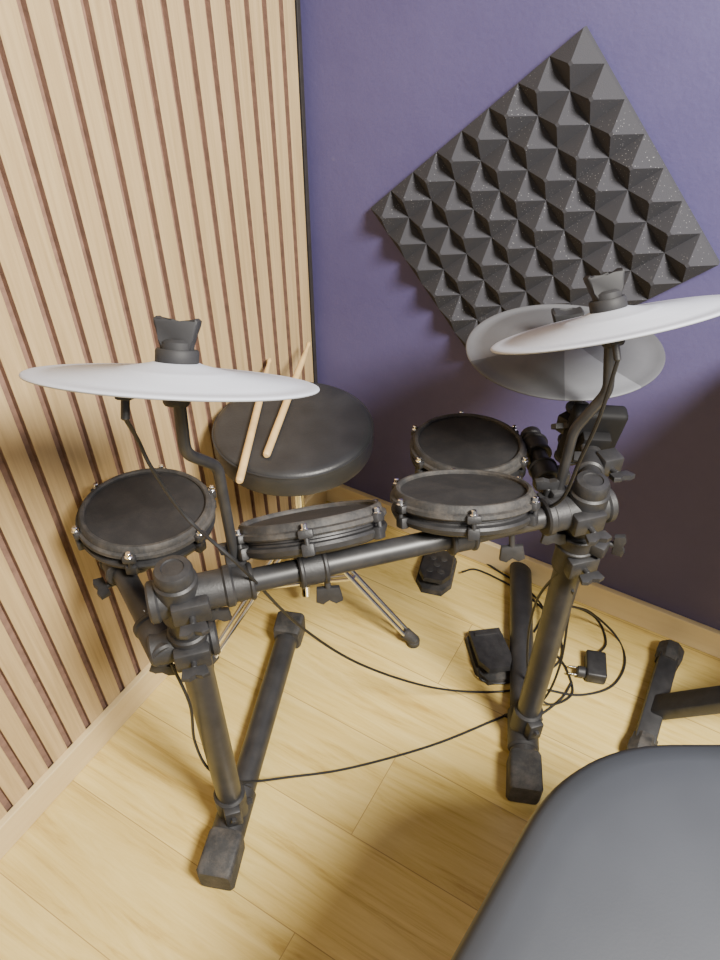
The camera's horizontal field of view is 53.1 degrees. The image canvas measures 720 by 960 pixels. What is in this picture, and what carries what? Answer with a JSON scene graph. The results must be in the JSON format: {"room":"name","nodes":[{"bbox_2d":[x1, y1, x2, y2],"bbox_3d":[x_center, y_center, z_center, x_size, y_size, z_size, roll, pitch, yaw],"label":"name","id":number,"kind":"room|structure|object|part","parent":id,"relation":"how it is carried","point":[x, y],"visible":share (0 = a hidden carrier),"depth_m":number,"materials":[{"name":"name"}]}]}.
{"room":"studio","nodes":[
{"label":"studio","id":0,"kind":"room"},
{"bbox_2d":[0,0,313,819],"bbox_3d":[-1.050,0.117,0.094,0.091,2.500,3.600,21,45,22],"label":"wall","id":1,"kind":"structure","parent":0,"point":[151,163],"depth_m":1.17,"materials":[{"name":"brown wood"}]},
{"bbox_2d":[0,491,326,859],"bbox_3d":[-0.980,1.021,0.902,0.014,0.075,3.500,21,45,22],"label":"baseboard","id":2,"kind":"structure","parent":1,"relation":"attached to","point":[51,784],"depth_m":1.43,"materials":[{"name":"brown wood"}]},
{"bbox_2d":[0,501,719,959],"bbox_3d":[0.586,1.780,0.124,4.200,0.050,4.200,21,45,22],"label":"floor","id":3,"kind":"structure","parent":0,"point":[396,858],"depth_m":1.42,"materials":[{"name":"brown wood"}]},
{"bbox_2d":[212,382,419,665],"bbox_3d":[-0.111,0.070,1.621,0.502,0.568,0.471,0,41,0],"label":"stool","id":4,"kind":"object","parent":3,"relation":"on","point":[324,439],"visible":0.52,"depth_m":1.37,"materials":[{"name":"black leather"}]},
{"bbox_2d":[236,358,271,483],"bbox_3d":[-0.203,-0.129,1.406,0.014,0.014,0.405,1,41,2],"label":"drumstick","id":5,"kind":"object","parent":4,"relation":"on","point":[245,455],"visible":0.85,"depth_m":1.33,"materials":[{"name":"brown wood"}]},
{"bbox_3d":[-0.242,0.260,1.601,0.258,0.270,0.028,-27,48,-28],"label":"leg","id":6,"kind":"part","parent":4,"relation":"part of","materials":[{"name":"silver metal"}]},
{"bbox_2d":[263,342,310,457],"bbox_3d":[-0.142,-0.175,1.458,0.014,0.014,0.405,5,41,6],"label":"drumstick","id":7,"kind":"object","parent":4,"relation":"on","point":[276,428],"visible":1,"depth_m":1.39,"materials":[{"name":"brown wood"}]},
{"bbox_3d":[-0.130,-0.089,1.415,0.313,0.058,0.313,0,41,0],"label":"seat","id":8,"kind":"part","parent":4,"relation":"part of","materials":[{"name":"black plastic"}]},
{"bbox_3d":[-0.130,0.111,1.589,0.025,0.428,0.025,0,41,0],"label":"post","id":9,"kind":"part","parent":4,"relation":"part of","materials":[{"name":"silver metal"}]},
{"bbox_3d":[0.002,0.237,1.627,0.258,0.270,0.028,15,43,16],"label":"leg","id":10,"kind":"part","parent":4,"relation":"part of","materials":[{"name":"silver metal"}]},
{"bbox_2d":[93,348,634,890],"bbox_3d":[0.079,0.122,1.244,1.007,0.983,0.599,-15,43,-16],"label":"rack","id":11,"kind":"object","parent":3,"relation":"on","point":[174,614],"visible":0.81,"depth_m":1.08,"materials":[{"name":"black metal"}]},
{"bbox_3d":[-0.396,0.166,1.123,0.033,0.010,0.042,-23,46,-24],"label":"wing knob","id":12,"kind":"part","parent":11,"relation":"part of","materials":[{"name":"black plastic"}]},
{"bbox_3d":[-0.339,0.167,1.076,0.034,0.038,0.214,-23,46,-24],"label":"arm","id":13,"kind":"part","parent":11,"relation":"part of"},
{"bbox_2d":[71,464,216,574],"bbox_3d":[-0.336,0.073,1.151,0.227,0.104,0.212,24,46,25],"label":"pad","id":14,"kind":"object","parent":11,"relation":"attached to","point":[127,521],"visible":0.94,"depth_m":1.10,"materials":[{"name":"black rubber"}]},
{"bbox_3d":[-0.282,0.263,1.024,0.037,0.035,0.014,0,41,0],"label":"wing knob","id":15,"kind":"part","parent":11,"relation":"part of","materials":[{"name":"black plastic"}]},
{"bbox_2d":[19,315,319,420],"bbox_3d":[-0.192,-0.105,0.755,0.298,0.142,0.267,15,43,16],"label":"cymbal","id":16,"kind":"object","parent":11,"relation":"on","point":[176,377],"visible":1,"depth_m":0.70,"materials":[{"name":"grey plastic"}]},
{"bbox_2d":[114,397,133,420],"bbox_3d":[-0.219,-0.072,0.676,0.016,0.032,0.026,4,13,-1],"label":"socket","id":17,"kind":"object","parent":16,"relation":"attached to","point":[125,402],"depth_m":0.67,"materials":[{"name":"black plastic"}]},
{"bbox_2d":[155,347,198,364],"bbox_3d":[-0.190,-0.129,0.750,0.045,0.015,0.045,4,13,-1],"label":"washer","id":18,"kind":"object","parent":16,"relation":"in","point":[163,355],"depth_m":0.73,"materials":[{"name":"rubber"}]},
{"bbox_2d":[124,420,509,692],"bbox_3d":[0.069,0.169,1.174,0.734,1.004,0.109,-21,45,-22],"label":"cable","id":19,"kind":"object","parent":16,"relation":"hanging from","point":[128,423],"visible":0.86,"depth_m":0.92,"materials":[{"name":"black rubber"}]},
{"bbox_3d":[-0.209,0.187,0.916,0.038,0.009,0.035,0,41,0],"label":"wing knob","id":20,"kind":"part","parent":11,"relation":"part of","materials":[{"name":"black plastic"}]},
{"bbox_3d":[-0.221,0.257,0.976,0.038,0.009,0.035,0,41,0],"label":"wing knob","id":21,"kind":"part","parent":11,"relation":"part of","materials":[{"name":"black plastic"}]},
{"bbox_3d":[-0.183,0.035,0.887,0.019,0.384,0.059,25,47,26],"label":"cymbal arm","id":22,"kind":"part","parent":11,"relation":"part of"},
{"bbox_3d":[-0.195,0.176,0.981,0.038,0.038,0.015,0,41,0],"label":"wing knob","id":23,"kind":"part","parent":11,"relation":"part of","materials":[{"name":"black plastic"}]},
{"bbox_3d":[-0.169,0.098,0.969,0.042,0.033,0.010,0,41,0],"label":"wing knob","id":24,"kind":"part","parent":11,"relation":"part of","materials":[{"name":"silver plastic"}]},
{"bbox_2d":[235,499,386,560],"bbox_3d":[-0.067,0.068,1.009,0.227,0.168,0.185,-20,45,-21],"label":"pad","id":25,"kind":"object","parent":11,"relation":"attached to","point":[308,531],"visible":0.96,"depth_m":0.93,"materials":[{"name":"black plastic"}]},
{"bbox_3d":[-0.043,0.152,1.008,0.038,0.050,0.020,0,41,0],"label":"wing knob","id":26,"kind":"part","parent":11,"relation":"part of","materials":[{"name":"black plastic"}]},
{"bbox_2d":[170,663,503,783],"bbox_3d":[0.038,0.364,1.300,0.679,0.545,0.062,-17,44,-18],"label":"cable","id":27,"kind":"object","parent":11,"relation":"attached to","point":[171,664],"visible":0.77,"depth_m":1.44,"materials":[{"name":"black rubber"}]},
{"bbox_2d":[390,468,540,540],"bbox_3d":[0.150,0.030,1.055,0.227,0.133,0.204,18,44,20],"label":"pad","id":28,"kind":"object","parent":11,"relation":"attached to","point":[473,504],"visible":0.94,"depth_m":1.00,"materials":[{"name":"black rubber"}]},
{"bbox_2d":[410,411,528,478],"bbox_3d":[0.198,-0.038,1.341,0.227,0.109,0.212,25,47,26],"label":"pad","id":29,"kind":"object","parent":11,"relation":"attached to","point":[461,440],"visible":0.76,"depth_m":1.31,"materials":[{"name":"black rubber"}]},
{"bbox_3d":[0.228,0.100,1.069,0.038,0.050,0.020,0,41,0],"label":"wing knob","id":30,"kind":"part","parent":11,"relation":"part of","materials":[{"name":"black plastic"}]},
{"bbox_2d":[503,590,574,717],"bbox_3d":[0.409,0.317,1.388,0.189,0.501,0.084,-19,44,-20],"label":"cable","id":31,"kind":"object","parent":11,"relation":"attached to","point":[566,629],"visible":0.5,"depth_m":1.41,"materials":[{"name":"black rubber"}]},
{"bbox_3d":[0.331,0.012,1.259,0.034,0.034,0.295,-1,41,-2],"label":"arm","id":32,"kind":"part","parent":11,"relation":"part of"},
{"bbox_3d":[0.280,0.011,1.069,0.042,0.033,0.010,0,41,0],"label":"wing knob","id":33,"kind":"part","parent":11,"relation":"part of","materials":[{"name":"black plastic"}]},
{"bbox_2d":[526,572,573,705],"bbox_3d":[0.393,0.276,1.400,0.098,0.546,0.264,31,50,31],"label":"cable","id":34,"kind":"object","parent":11,"relation":"attached to","point":[556,573],"visible":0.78,"depth_m":1.47,"materials":[{"name":"black rubber"}]},
{"bbox_3d":[0.294,0.082,1.089,0.038,0.038,0.015,0,41,0],"label":"wing knob","id":35,"kind":"part","parent":11,"relation":"part of","materials":[{"name":"black plastic"}]},
{"bbox_3d":[0.331,-0.088,1.165,0.038,0.032,0.032,0,41,0],"label":"wing knob","id":36,"kind":"part","parent":11,"relation":"part of","materials":[{"name":"black plastic"}]},
{"bbox_2d":[466,304,665,400],"bbox_3d":[0.316,-0.219,1.110,0.299,0.096,0.300,32,50,31],"label":"cymbal","id":37,"kind":"object","parent":11,"relation":"on","point":[573,374],"visible":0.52,"depth_m":1.07,"materials":[{"name":"rubber"}]},
{"bbox_3d":[0.310,-0.047,1.016,0.045,0.378,0.028,0,41,0],"label":"cymbal arm","id":38,"kind":"part","parent":11,"relation":"part of"},
{"bbox_3d":[0.357,-0.020,1.116,0.030,0.043,0.108,11,42,12],"label":"holder arm","id":39,"kind":"part","parent":11,"relation":"part of"},
{"bbox_3d":[0.354,0.146,1.105,0.038,0.009,0.035,0,41,0],"label":"wing knob","id":40,"kind":"part","parent":11,"relation":"part of","materials":[{"name":"black plastic"}]},
{"bbox_2d":[557,404,627,463],"bbox_3d":[0.375,-0.062,1.154,0.088,0.118,0.105,2,41,2],"label":"module","id":41,"kind":"object","parent":11,"relation":"attached to","point":[614,419],"visible":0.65,"depth_m":1.13,"materials":[{"name":"black plastic"}]},
{"bbox_3d":[0.353,-0.041,1.130,0.042,0.010,0.037,3,53,1],"label":"wing knob","id":42,"kind":"part","parent":41,"relation":"part of","materials":[{"name":"silver plastic"}]},
{"bbox_3d":[0.375,-0.056,1.155,0.045,0.045,0.020,3,53,1],"label":"mount plate","id":43,"kind":"part","parent":41,"relation":"part of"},
{"bbox_3d":[0.343,0.080,1.040,0.038,0.009,0.035,0,41,0],"label":"wing knob","id":44,"kind":"part","parent":11,"relation":"part of","materials":[{"name":"black plastic"}]},
{"bbox_2d":[490,268,719,360],"bbox_3d":[0.313,-0.194,0.898,0.299,0.146,0.264,-12,42,-13],"label":"cymbal","id":45,"kind":"object","parent":11,"relation":"on","point":[611,321],"visible":1,"depth_m":0.85,"materials":[{"name":"rubber"}]},
{"bbox_2d":[549,361,619,507],"bbox_3d":[0.281,-0.033,0.964,0.028,0.349,0.085,-2,41,-3],"label":"cable","id":46,"kind":"object","parent":45,"relation":"hanging from","point":[616,364],"visible":0.79,"depth_m":0.90,"materials":[{"name":"black rubber"}]},
{"bbox_2d":[589,294,627,313],"bbox_3d":[0.307,-0.217,0.891,0.045,0.015,0.045,-13,15,3],"label":"washer","id":47,"kind":"object","parent":45,"relation":"in","point":[600,303],"depth_m":0.87,"materials":[{"name":"rubber"}]},
{"bbox_2d":[608,340,623,360],"bbox_3d":[0.291,-0.152,0.821,0.016,0.032,0.026,-13,15,3],"label":"socket","id":48,"kind":"object","parent":45,"relation":"attached to","point":[615,345],"depth_m":0.82,"materials":[{"name":"black plastic"}]},
{"bbox_3d":[0.390,0.098,1.102,0.034,0.042,0.010,11,42,13],"label":"wing knob","id":49,"kind":"part","parent":11,"relation":"part of","materials":[{"name":"black plastic"}]},
{"bbox_3d":[0.396,-0.008,1.091,0.038,0.016,0.037,0,41,0],"label":"wing knob","id":50,"kind":"part","parent":11,"relation":"part of","materials":[{"name":"black plastic"}]},
{"bbox_2d":[415,551,456,595],"bbox_3d":[0.196,0.225,1.840,0.092,0.046,0.140,10,42,11],"label":"foot pedal","id":51,"kind":"object","parent":3,"relation":"on","point":[436,571],"visible":0.98,"depth_m":1.81,"materials":[{"name":"black rubber"}]},
{"bbox_3d":[0.196,0.219,1.835,0.080,0.030,0.124,10,42,11],"label":"footboard","id":52,"kind":"part","parent":51,"relation":"part of","materials":[{"name":"black plastic"}]},
{"bbox_2d":[465,627,511,684],"bbox_3d":[0.300,0.394,1.647,0.092,0.046,0.140,-5,41,-6],"label":"foot pedal","id":53,"kind":"object","parent":3,"relation":"on","point":[488,650],"visible":0.98,"depth_m":1.63,"materials":[{"name":"black rubber"}]},
{"bbox_2d":[461,568,562,684],"bbox_3d":[0.367,0.334,1.725,0.217,0.031,0.344,0,41,0],"label":"cable","id":54,"kind":"object","parent":3,"relation":"on","point":[533,600],"visible":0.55,"depth_m":1.77,"materials":[{"name":"black rubber"}]},
{"bbox_2d":[487,564,542,608],"bbox_3d":[0.372,0.278,1.765,0.127,0.065,0.456,-14,43,-15],"label":"cable","id":55,"kind":"object","parent":3,"relation":"on","point":[491,566],"visible":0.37,"depth_m":1.85,"materials":[{"name":"black rubber"}]},
{"bbox_2d":[533,609,606,684],"bbox_3d":[0.494,0.368,1.687,0.171,0.032,0.215,8,42,9],"label":"power adapter","id":56,"kind":"object","parent":3,"relation":"on","point":[594,670],"visible":0.83,"depth_m":1.61,"materials":[{"name":"black plastic"}]},
{"bbox_3d":[0.514,0.348,1.721,0.163,0.016,0.127,21,45,22],"label":"cord","id":57,"kind":"part","parent":56,"relation":"part of","materials":[{"name":"black rubber"}]},
{"bbox_2d":[451,745,719,959],"bbox_3d":[0.392,0.751,0.824,0.682,0.585,0.666,0,41,0],"label":"seat","id":58,"kind":"object","parent":3,"relation":"on","point":[620,860],"visible":1,"depth_m":0.77,"materials":[{"name":"grey leather"}]},
{"bbox_2d":[548,606,625,695],"bbox_3d":[0.480,0.246,1.434,0.353,0.555,0.130,-30,49,-30],"label":"cable","id":59,"kind":"object","parent":3,"relation":"on","point":[575,607],"visible":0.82,"depth_m":1.61,"materials":[{"name":"black rubber"}]},
{"bbox_2d":[626,639,719,749],"bbox_3d":[0.899,0.320,1.222,0.655,0.717,0.310,20,45,22],"label":"bench leg","id":60,"kind":"object","parent":3,"relation":"on","point":[660,704],"visible":0.79,"depth_m":1.49,"materials":[{"name":"black metal"}]},
{"bbox_3d":[0.886,0.329,1.199,0.618,0.686,0.050,20,45,22],"label":"leg","id":61,"kind":"part","parent":60,"relation":"part of","materials":[{"name":"black plastic"}]},
{"bbox_2d":[300,0,719,629],"bbox_3d":[1.438,-0.339,0.618,3.600,2.500,0.080,21,45,22],"label":"wall","id":62,"kind":"structure","parent":0,"point":[388,84],"depth_m":1.38,"materials":[{"name":"purple paint"}]},
{"bbox_2d":[294,0,317,382],"bbox_3d":[-0.116,-0.887,1.249,0.016,2.500,0.011,21,45,22],"label":"trim","id":63,"kind":"structure","parent":62,"relation":"attached to","point":[297,2],"depth_m":1.47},
{"bbox_2d":[327,484,719,657],"bbox_3d":[1.419,0.604,1.382,3.500,0.075,0.014,21,45,22],"label":"baseboard","id":64,"kind":"structure","parent":62,"relation":"attached to","point":[694,634],"depth_m":1.73,"materials":[{"name":"brown wood"}]},
{"bbox_2d":[371,26,719,378],"bbox_3d":[0.300,-0.444,1.308,0.656,0.652,0.045,21,45,22],"label":"panel","id":65,"kind":"object","parent":62,"relation":"attached to","point":[560,181],"visible":0.85,"depth_m":1.24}
]}

